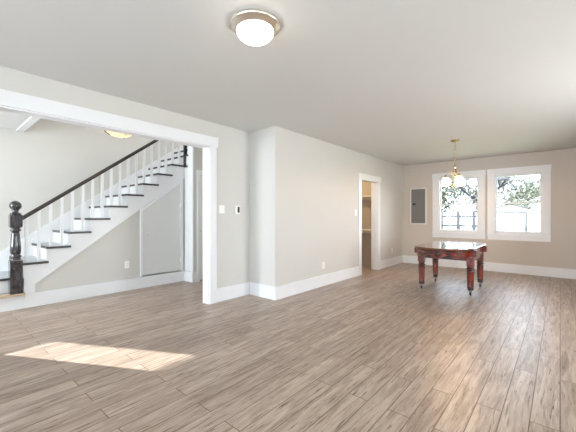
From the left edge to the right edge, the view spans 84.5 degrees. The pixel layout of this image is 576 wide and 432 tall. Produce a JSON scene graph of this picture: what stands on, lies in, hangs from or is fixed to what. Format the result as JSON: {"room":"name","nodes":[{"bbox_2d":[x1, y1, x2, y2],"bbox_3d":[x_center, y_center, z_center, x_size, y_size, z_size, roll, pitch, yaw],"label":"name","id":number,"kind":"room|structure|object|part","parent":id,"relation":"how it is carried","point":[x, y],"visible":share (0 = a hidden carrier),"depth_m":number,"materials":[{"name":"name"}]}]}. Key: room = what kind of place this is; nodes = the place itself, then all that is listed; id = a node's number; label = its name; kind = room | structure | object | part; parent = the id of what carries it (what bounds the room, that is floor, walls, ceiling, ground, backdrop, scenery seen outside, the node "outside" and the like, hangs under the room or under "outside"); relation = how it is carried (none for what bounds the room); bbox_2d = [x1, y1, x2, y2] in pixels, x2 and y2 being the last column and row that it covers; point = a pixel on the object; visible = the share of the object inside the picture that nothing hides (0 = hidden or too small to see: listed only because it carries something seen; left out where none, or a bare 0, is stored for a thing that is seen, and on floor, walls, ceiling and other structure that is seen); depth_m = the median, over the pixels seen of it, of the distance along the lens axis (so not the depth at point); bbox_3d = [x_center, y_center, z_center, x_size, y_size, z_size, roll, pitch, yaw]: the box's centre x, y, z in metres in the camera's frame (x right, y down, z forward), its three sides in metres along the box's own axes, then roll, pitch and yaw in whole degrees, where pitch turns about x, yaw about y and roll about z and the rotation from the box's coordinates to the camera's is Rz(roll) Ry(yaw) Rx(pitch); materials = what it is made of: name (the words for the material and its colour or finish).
{"room":"living room","nodes":[
{"label":"living room","id":0,"kind":"room"},
{"bbox_2d":[0,118,185,276],"bbox_3d":[-4.101,-1.145,5.237,0.150,4.800,7.800,0,0,41],"label":"wall","id":1,"kind":"structure","parent":0,"point":[39,163],"depth_m":5.33,"materials":[{"name":"grey paint"}]},
{"bbox_2d":[16,117,39,131],"bbox_3d":[-3.765,-1.466,4.592,1.199,0.278,0.090,0,0,41],"label":"trim","id":2,"kind":"structure","parent":1,"relation":"attached to","point":[31,120],"depth_m":4.59,"materials":[{"name":"white paint"}]},
{"bbox_2d":[0,66,249,288],"bbox_3d":[-2.602,-0.043,2.898,0.136,2.600,6.204,0,0,41],"label":"wall","id":3,"kind":"structure","parent":0,"point":[233,230],"depth_m":4.67,"materials":[{"name":"grey paint"}]},
{"bbox_2d":[0,105,208,303],"bbox_3d":[-1.913,0.132,3.701,0.137,2.250,2.270,0,0,41],"label":"trim","id":4,"kind":"structure","parent":3,"relation":"attached to","point":[2,108],"depth_m":4.50,"materials":[{"name":"white paint"}]},
{"bbox_2d":[0,89,217,147],"bbox_3d":[-1.850,-1.060,3.647,0.026,0.142,2.542,0,0,41],"label":"trim","id":5,"kind":"structure","parent":3,"relation":"attached to","point":[8,98],"depth_m":3.39,"materials":[{"name":"white paint"}]},
{"bbox_2d":[209,146,216,303],"bbox_3d":[-1.853,0.132,3.650,0.020,2.250,2.500,0,0,41],"label":"trim","id":6,"kind":"structure","parent":3,"relation":"attached to","point":[212,150],"depth_m":4.53,"materials":[{"name":"white paint"}]},
{"bbox_2d":[219,205,224,212],"bbox_3d":[-0.977,-0.100,4.676,0.011,0.120,0.100,0,0,41],"label":"light switch","id":7,"kind":"object","parent":3,"relation":"attached to","point":[221,207],"visible":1,"depth_m":4.67,"materials":[{"name":"white plastic"}]},
{"bbox_2d":[217,282,249,301],"bbox_3d":[-2.589,1.160,2.796,0.018,0.196,6.064,0,0,41],"label":"baseboard","id":8,"kind":"structure","parent":3,"relation":"attached to","point":[234,291],"depth_m":4.83,"materials":[{"name":"white paint"}]},
{"bbox_2d":[235,206,239,213],"bbox_3d":[-0.779,-0.095,4.896,0.024,0.130,0.090,0,0,41],"label":"thermostat","id":9,"kind":"object","parent":3,"relation":"attached to","point":[237,208],"visible":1,"depth_m":4.88,"materials":[{"name":"white plastic"}]},
{"bbox_2d":[189,147,202,271],"bbox_3d":[-1.290,-0.172,6.768,0.280,2.850,1.815,0,0,41],"label":"wall","id":10,"kind":"structure","parent":0,"point":[198,152],"depth_m":6.03,"materials":[{"name":"grey paint"}]},
{"bbox_2d":[24,271,196,307],"bbox_3d":[-2.657,1.157,5.166,0.298,0.196,2.510,0,0,41],"label":"baseboard","id":11,"kind":"structure","parent":10,"relation":"attached to","point":[41,298],"depth_m":5.03,"materials":[{"name":"white paint"}]},
{"bbox_2d":[185,146,193,271],"bbox_3d":[-1.891,-0.146,6.069,0.280,2.400,0.030,0,0,41],"label":"trim","id":12,"kind":"structure","parent":10,"relation":"attached to","point":[189,171],"depth_m":6.04,"materials":[{"name":"white paint"}]},
{"bbox_2d":[197,170,202,281],"bbox_3d":[-1.446,0.188,6.386,0.102,2.130,0.920,0,0,41],"label":"door","id":13,"kind":"structure","parent":10,"relation":"in","point":[199,172],"depth_m":6.06,"materials":[{"name":"white paint"}]},
{"bbox_2d":[249,126,281,286],"bbox_3d":[-0.359,-0.045,4.968,0.568,2.600,0.140,0,0,41],"label":"wall","id":14,"kind":"structure","parent":0,"point":[265,145],"depth_m":4.86,"materials":[{"name":"grey paint"}]},
{"bbox_2d":[250,282,275,299],"bbox_3d":[-0.397,1.157,4.898,0.568,0.196,0.018,0,0,41],"label":"baseboard","id":15,"kind":"structure","parent":14,"relation":"attached to","point":[265,291],"depth_m":4.87,"materials":[{"name":"white paint"}]},
{"bbox_2d":[0,263,575,431],"bbox_3d":[0.211,1.317,3.699,8.800,0.120,11.384,0,0,41],"label":"floor","id":16,"kind":"structure","parent":0,"point":[373,350],"depth_m":2.80,"materials":[{"name":"brown wood"}]},
{"bbox_2d":[0,140,187,311],"bbox_3d":[-2.994,-0.327,5.606,1.050,3.162,4.000,0,0,41],"label":"staircase","id":17,"kind":"structure","parent":16,"relation":"on","point":[92,242],"depth_m":5.06,"materials":[{"name":"white paint"}]},
{"bbox_3d":[-3.670,0.481,4.269,0.132,1.121,0.132,0,0,41],"label":"newel post","id":18,"kind":"part","parent":17,"relation":"part of","materials":[{"name":"brown wood"}]},
{"bbox_3d":[-2.833,-0.880,5.256,0.066,1.872,2.440,0,0,41],"label":"handrail","id":19,"kind":"part","parent":17,"relation":"part of","materials":[{"name":"brown wood"}]},
{"bbox_3d":[-2.764,0.148,5.263,0.007,1.814,2.330,0,0,41],"label":"moulding","id":20,"kind":"part","parent":17,"relation":"part of","materials":[{"name":"white paint"}]},
{"bbox_3d":[-2.780,0.249,5.290,0.028,2.012,2.310,0,0,41],"label":"panel","id":21,"kind":"part","parent":17,"relation":"part of","materials":[{"name":"grey paint"}]},
{"bbox_2d":[140,180,182,276],"bbox_3d":[-2.297,0.174,5.810,0.062,1.759,0.817,0,0,41],"label":"door","id":22,"kind":"structure","parent":17,"relation":"attached to","point":[161,223],"depth_m":5.83,"materials":[{"name":"grey paint"}]},
{"bbox_3d":[-1.988,-1.386,6.134,0.050,0.820,0.055,0,0,41],"label":"newel post","id":23,"kind":"part","parent":17,"relation":"part of","materials":[{"name":"brown wood"}]},
{"bbox_2d":[414,241,486,295],"bbox_3d":[2.854,0.876,5.539,0.934,0.757,1.784,0,0,41],"label":"dining table","id":24,"kind":"object","parent":16,"relation":"on","point":[469,252],"visible":1,"depth_m":5.17,"materials":[{"name":"brown wood"}]},
{"bbox_3d":[2.312,0.852,5.479,0.116,0.641,0.116,0,0,41],"label":"leg","id":25,"kind":"part","parent":24,"relation":"part of","materials":[{"name":"brown wood"}]},
{"bbox_3d":[2.831,0.851,6.083,0.116,0.641,0.116,0,0,41],"label":"leg","id":26,"kind":"part","parent":24,"relation":"part of","materials":[{"name":"brown wood"}]},
{"bbox_3d":[2.430,0.544,5.046,0.856,0.016,0.410,0,0,41],"label":"bead moulding","id":27,"kind":"part","parent":24,"relation":"part of","materials":[{"name":"brown wood"}]},
{"bbox_3d":[2.854,0.622,5.538,0.800,0.181,0.840,0,0,41],"label":"rail","id":28,"kind":"part","parent":24,"relation":"part of","materials":[{"name":"brown wood"}]},
{"bbox_3d":[2.877,0.852,4.995,0.116,0.641,0.116,0,0,41],"label":"leg","id":29,"kind":"part","parent":24,"relation":"part of","materials":[{"name":"brown wood"}]},
{"bbox_3d":[3.395,0.852,5.598,0.116,0.641,0.116,0,0,41],"label":"leg","id":30,"kind":"part","parent":24,"relation":"part of","materials":[{"name":"brown wood"}]},
{"bbox_2d":[0,0,575,165],"bbox_3d":[0.230,-1.468,3.680,8.750,0.250,11.384,0,0,41],"label":"ceiling","id":31,"kind":"structure","parent":0,"point":[394,81],"depth_m":2.83,"materials":[{"name":"white paint"}]},
{"bbox_2d":[104,130,132,138],"bbox_3d":[-2.316,-1.215,4.362,0.410,0.258,0.410,0,0,41],"label":"hall light","id":32,"kind":"object","parent":31,"relation":"hanging from","point":[115,134],"visible":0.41,"depth_m":4.30,"materials":[{"name":"yellow glass"}]},
{"bbox_2d":[230,9,279,45],"bbox_3d":[-0.229,-1.272,2.213,0.352,0.140,0.352,0,0,41],"label":"ceiling light","id":33,"kind":"object","parent":31,"relation":"attached to","point":[254,27],"visible":1,"depth_m":2.12,"materials":[{"name":"white glass"}]},
{"bbox_2d":[441,139,464,186],"bbox_3d":[2.950,-0.923,5.652,0.390,0.845,0.406,0,0,41],"label":"chandelier","id":34,"kind":"object","parent":31,"relation":"hanging from","point":[458,180],"visible":1,"depth_m":5.62,"materials":[{"name":"gold metal"}]},
{"bbox_3d":[2.840,-0.619,5.707,0.152,0.145,0.152,0,0,41],"label":"lamp shade","id":35,"kind":"part","parent":34,"relation":"part of","materials":[{"name":"white glass"}]},
{"bbox_3d":[2.964,-0.716,5.627,0.070,0.430,0.070,0,0,41],"label":"stem","id":36,"kind":"part","parent":34,"relation":"part of","materials":[{"name":"gold metal"}]},
{"bbox_3d":[2.957,-0.618,5.479,0.152,0.145,0.152,0,0,41],"label":"lamp shade","id":37,"kind":"part","parent":34,"relation":"part of","materials":[{"name":"white glass"}]},
{"bbox_2d":[282,128,401,284],"bbox_3d":[1.436,-0.047,6.735,0.149,2.600,4.880,0,0,41],"label":"wall","id":38,"kind":"structure","parent":0,"point":[320,178],"depth_m":5.76,"materials":[{"name":"grey paint"}]},
{"bbox_2d":[276,255,402,299],"bbox_3d":[1.454,1.155,6.629,0.018,0.196,5.020,0,0,41],"label":"baseboard","id":39,"kind":"structure","parent":38,"relation":"attached to","point":[290,289],"depth_m":5.63,"materials":[{"name":"white paint"}]},
{"bbox_2d":[358,178,379,274],"bbox_3d":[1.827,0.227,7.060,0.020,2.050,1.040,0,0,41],"label":"trim","id":40,"kind":"structure","parent":38,"relation":"attached to","point":[359,179],"depth_m":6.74,"materials":[{"name":"white paint"}]},
{"bbox_2d":[358,173,380,181],"bbox_3d":[1.829,-0.851,7.057,0.026,0.114,1.090,0,0,41],"label":"trim","id":41,"kind":"structure","parent":38,"relation":"attached to","point":[360,175],"depth_m":7.01,"materials":[{"name":"white paint"}]},
{"bbox_2d":[362,181,370,266],"bbox_3d":[0.888,-0.048,7.550,1.745,2.600,1.930,0,0,41],"label":"wall","id":42,"kind":"structure","parent":0,"point":[366,186],"depth_m":7.77,"materials":[{"name":"beige paint"}]},
{"bbox_2d":[362,195,370,200],"bbox_3d":[1.419,-0.436,8.062,1.603,0.104,0.220,0,0,41],"label":"shelf","id":43,"kind":"object","parent":42,"relation":"attached to","point":[368,197],"visible":0.18,"depth_m":7.71,"materials":[{"name":"beige paint"}]},
{"bbox_2d":[362,229,370,232],"bbox_3d":[1.419,0.371,8.063,1.603,0.104,0.220,0,0,41],"label":"shelf","id":44,"kind":"object","parent":42,"relation":"attached to","point":[363,230],"visible":0.18,"depth_m":7.64,"materials":[{"name":"beige paint"}]},
{"bbox_2d":[402,148,575,268],"bbox_3d":[5.114,-0.047,6.890,5.525,2.600,0.150,0,0,41],"label":"wall","id":45,"kind":"structure","parent":0,"point":[560,252],"depth_m":6.88,"materials":[{"name":"beige paint"}]},
{"bbox_2d":[410,188,426,223],"bbox_3d":[3.391,-0.257,8.256,0.416,0.945,0.024,0,0,41],"label":"electrical panel","id":46,"kind":"object","parent":45,"relation":"attached to","point":[418,196],"visible":1,"depth_m":8.25,"materials":[{"name":"grey metal"}]},
{"bbox_2d":[432,170,485,238],"bbox_3d":[4.141,-0.264,7.704,1.160,1.598,0.225,0,0,41],"label":"window","id":47,"kind":"structure","parent":45,"relation":"in","point":[480,175],"depth_m":7.58,"materials":[{"name":"white paint"}]},
{"bbox_3d":[4.168,-0.592,7.733,0.840,0.647,0.032,0,0,41],"label":"sash","id":48,"kind":"part","parent":47,"relation":"part of","materials":[{"name":"glass"}]},
{"bbox_3d":[4.092,0.422,7.648,1.160,0.030,0.075,0,0,41],"label":"sill","id":49,"kind":"part","parent":47,"relation":"part of","materials":[{"name":"white paint"}]},
{"bbox_3d":[4.144,0.041,7.706,0.840,0.691,0.032,0,0,41],"label":"sash","id":50,"kind":"part","parent":47,"relation":"part of","materials":[{"name":"glass"}]},
{"bbox_3d":[4.095,-0.995,7.649,1.160,0.136,0.026,0,0,41],"label":"head casing","id":51,"kind":"part","parent":47,"relation":"part of","materials":[{"name":"white paint"}]},
{"bbox_2d":[403,255,575,278],"bbox_3d":[5.066,1.155,6.823,5.208,0.196,0.018,0,0,41],"label":"baseboard","id":52,"kind":"structure","parent":45,"relation":"attached to","point":[488,266],"depth_m":6.97,"materials":[{"name":"white paint"}]},
{"bbox_2d":[487,164,550,241],"bbox_3d":[5.032,-0.264,6.937,1.128,1.598,0.225,0,0,41],"label":"window","id":53,"kind":"structure","parent":45,"relation":"in","point":[544,171],"depth_m":6.84,"materials":[{"name":"white paint"}]},
{"bbox_3d":[5.058,-0.591,6.968,0.808,0.647,0.032,0,0,41],"label":"sash","id":54,"kind":"part","parent":53,"relation":"part of","materials":[{"name":"glass"}]},
{"bbox_3d":[5.034,0.042,6.941,0.808,0.691,0.032,0,0,41],"label":"sash","id":55,"kind":"part","parent":53,"relation":"part of","materials":[{"name":"glass"}]},
{"bbox_3d":[4.984,0.423,6.881,1.128,0.030,0.075,0,0,41],"label":"sill","id":56,"kind":"part","parent":53,"relation":"part of","materials":[{"name":"white paint"}]},
{"bbox_3d":[4.987,-0.994,6.883,1.128,0.136,0.026,0,0,41],"label":"head casing","id":57,"kind":"part","parent":53,"relation":"part of","materials":[{"name":"white paint"}]},
{"label":"outside","id":58,"kind":"structure","parent":0,"visible":0},
{"bbox_3d":[41.969,2.151,48.838,120.000,0.300,111.216,0,0,41],"label":"ground","id":59,"kind":"structure","parent":58,"visible":0},
{"bbox_2d":[441,179,475,215],"bbox_3d":[11.903,-1.548,23.959,4.696,7.172,5.999,0,0,41],"label":"tree","id":60,"kind":"object","parent":59,"relation":"on","point":[444,194],"visible":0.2,"depth_m":23.13,"materials":[{"name":"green plant"}]},
{"bbox_2d":[441,211,476,229],"bbox_3d":[7.352,0.890,17.339,5.750,2.300,0.142,0,0,41],"label":"fence","id":61,"kind":"object","parent":59,"relation":"on","point":[459,221],"visible":0.12,"depth_m":16.13,"materials":[{"name":"white wood"}]},
{"bbox_3d":[8.068,0.891,16.676,0.120,2.300,0.070,0,0,41],"label":"post","id":62,"kind":"part","parent":61,"relation":"part of","materials":[{"name":"grey wood"}]},
{"bbox_3d":[8.674,0.891,16.155,0.120,2.300,0.070,0,0,41],"label":"post","id":63,"kind":"part","parent":61,"relation":"part of","materials":[{"name":"grey wood"}]},
{"bbox_3d":[7.348,0.490,17.372,5.700,0.070,0.048,0,0,41],"label":"rail","id":64,"kind":"part","parent":61,"relation":"part of","materials":[{"name":"white wood"}]},
{"bbox_3d":[9.205,0.892,15.699,0.120,2.300,0.070,0,0,41],"label":"post","id":65,"kind":"part","parent":61,"relation":"part of","materials":[{"name":"grey wood"}]},
{"bbox_2d":[458,177,515,210],"bbox_3d":[32.969,-3.327,53.129,8.422,10.657,8.730,0,0,41],"label":"tree","id":66,"kind":"object","parent":59,"relation":"on","point":[475,188],"visible":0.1,"depth_m":52.63,"materials":[{"name":"grey plant"}]},
{"bbox_2d":[443,177,536,212],"bbox_3d":[11.091,-1.665,17.893,5.341,7.473,5.177,0,0,-28],"label":"tree","id":67,"kind":"object","parent":59,"relation":"on","point":[501,184],"visible":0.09,"depth_m":18.18,"materials":[{"name":"grey plant"}]},
{"bbox_2d":[497,204,539,231],"bbox_3d":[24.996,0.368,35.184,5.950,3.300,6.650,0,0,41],"label":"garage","id":68,"kind":"structure","parent":59,"relation":"on","point":[510,217],"depth_m":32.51,"materials":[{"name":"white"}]},
{"bbox_3d":[23.039,0.861,32.923,2.530,2.280,0.029,0,0,41],"label":"door","id":69,"kind":"part","parent":68,"relation":"part of","materials":[{"name":"white"}]},
{"bbox_3d":[23.029,0.796,32.911,2.890,2.450,0.059,0,0,41],"label":"door frame","id":70,"kind":"part","parent":68,"relation":"part of","materials":[{"name":"white"}]},
{"bbox_2d":[497,176,539,209],"bbox_3d":[32.737,-2.427,44.593,9.210,8.875,9.888,0,0,41],"label":"tree","id":71,"kind":"object","parent":59,"relation":"on","point":[530,195],"visible":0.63,"depth_m":42.81,"materials":[{"name":"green plant"}]},
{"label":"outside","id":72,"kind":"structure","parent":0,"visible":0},
{"bbox_2d":[441,176,539,182],"bbox_3d":[7.760,-1.481,11.789,14.402,0.247,0.030,0,0,41],"label":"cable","id":73,"kind":"object","parent":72,"point":[528,176],"visible":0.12,"depth_m":11.51,"materials":[{"name":"white"}]}
]}

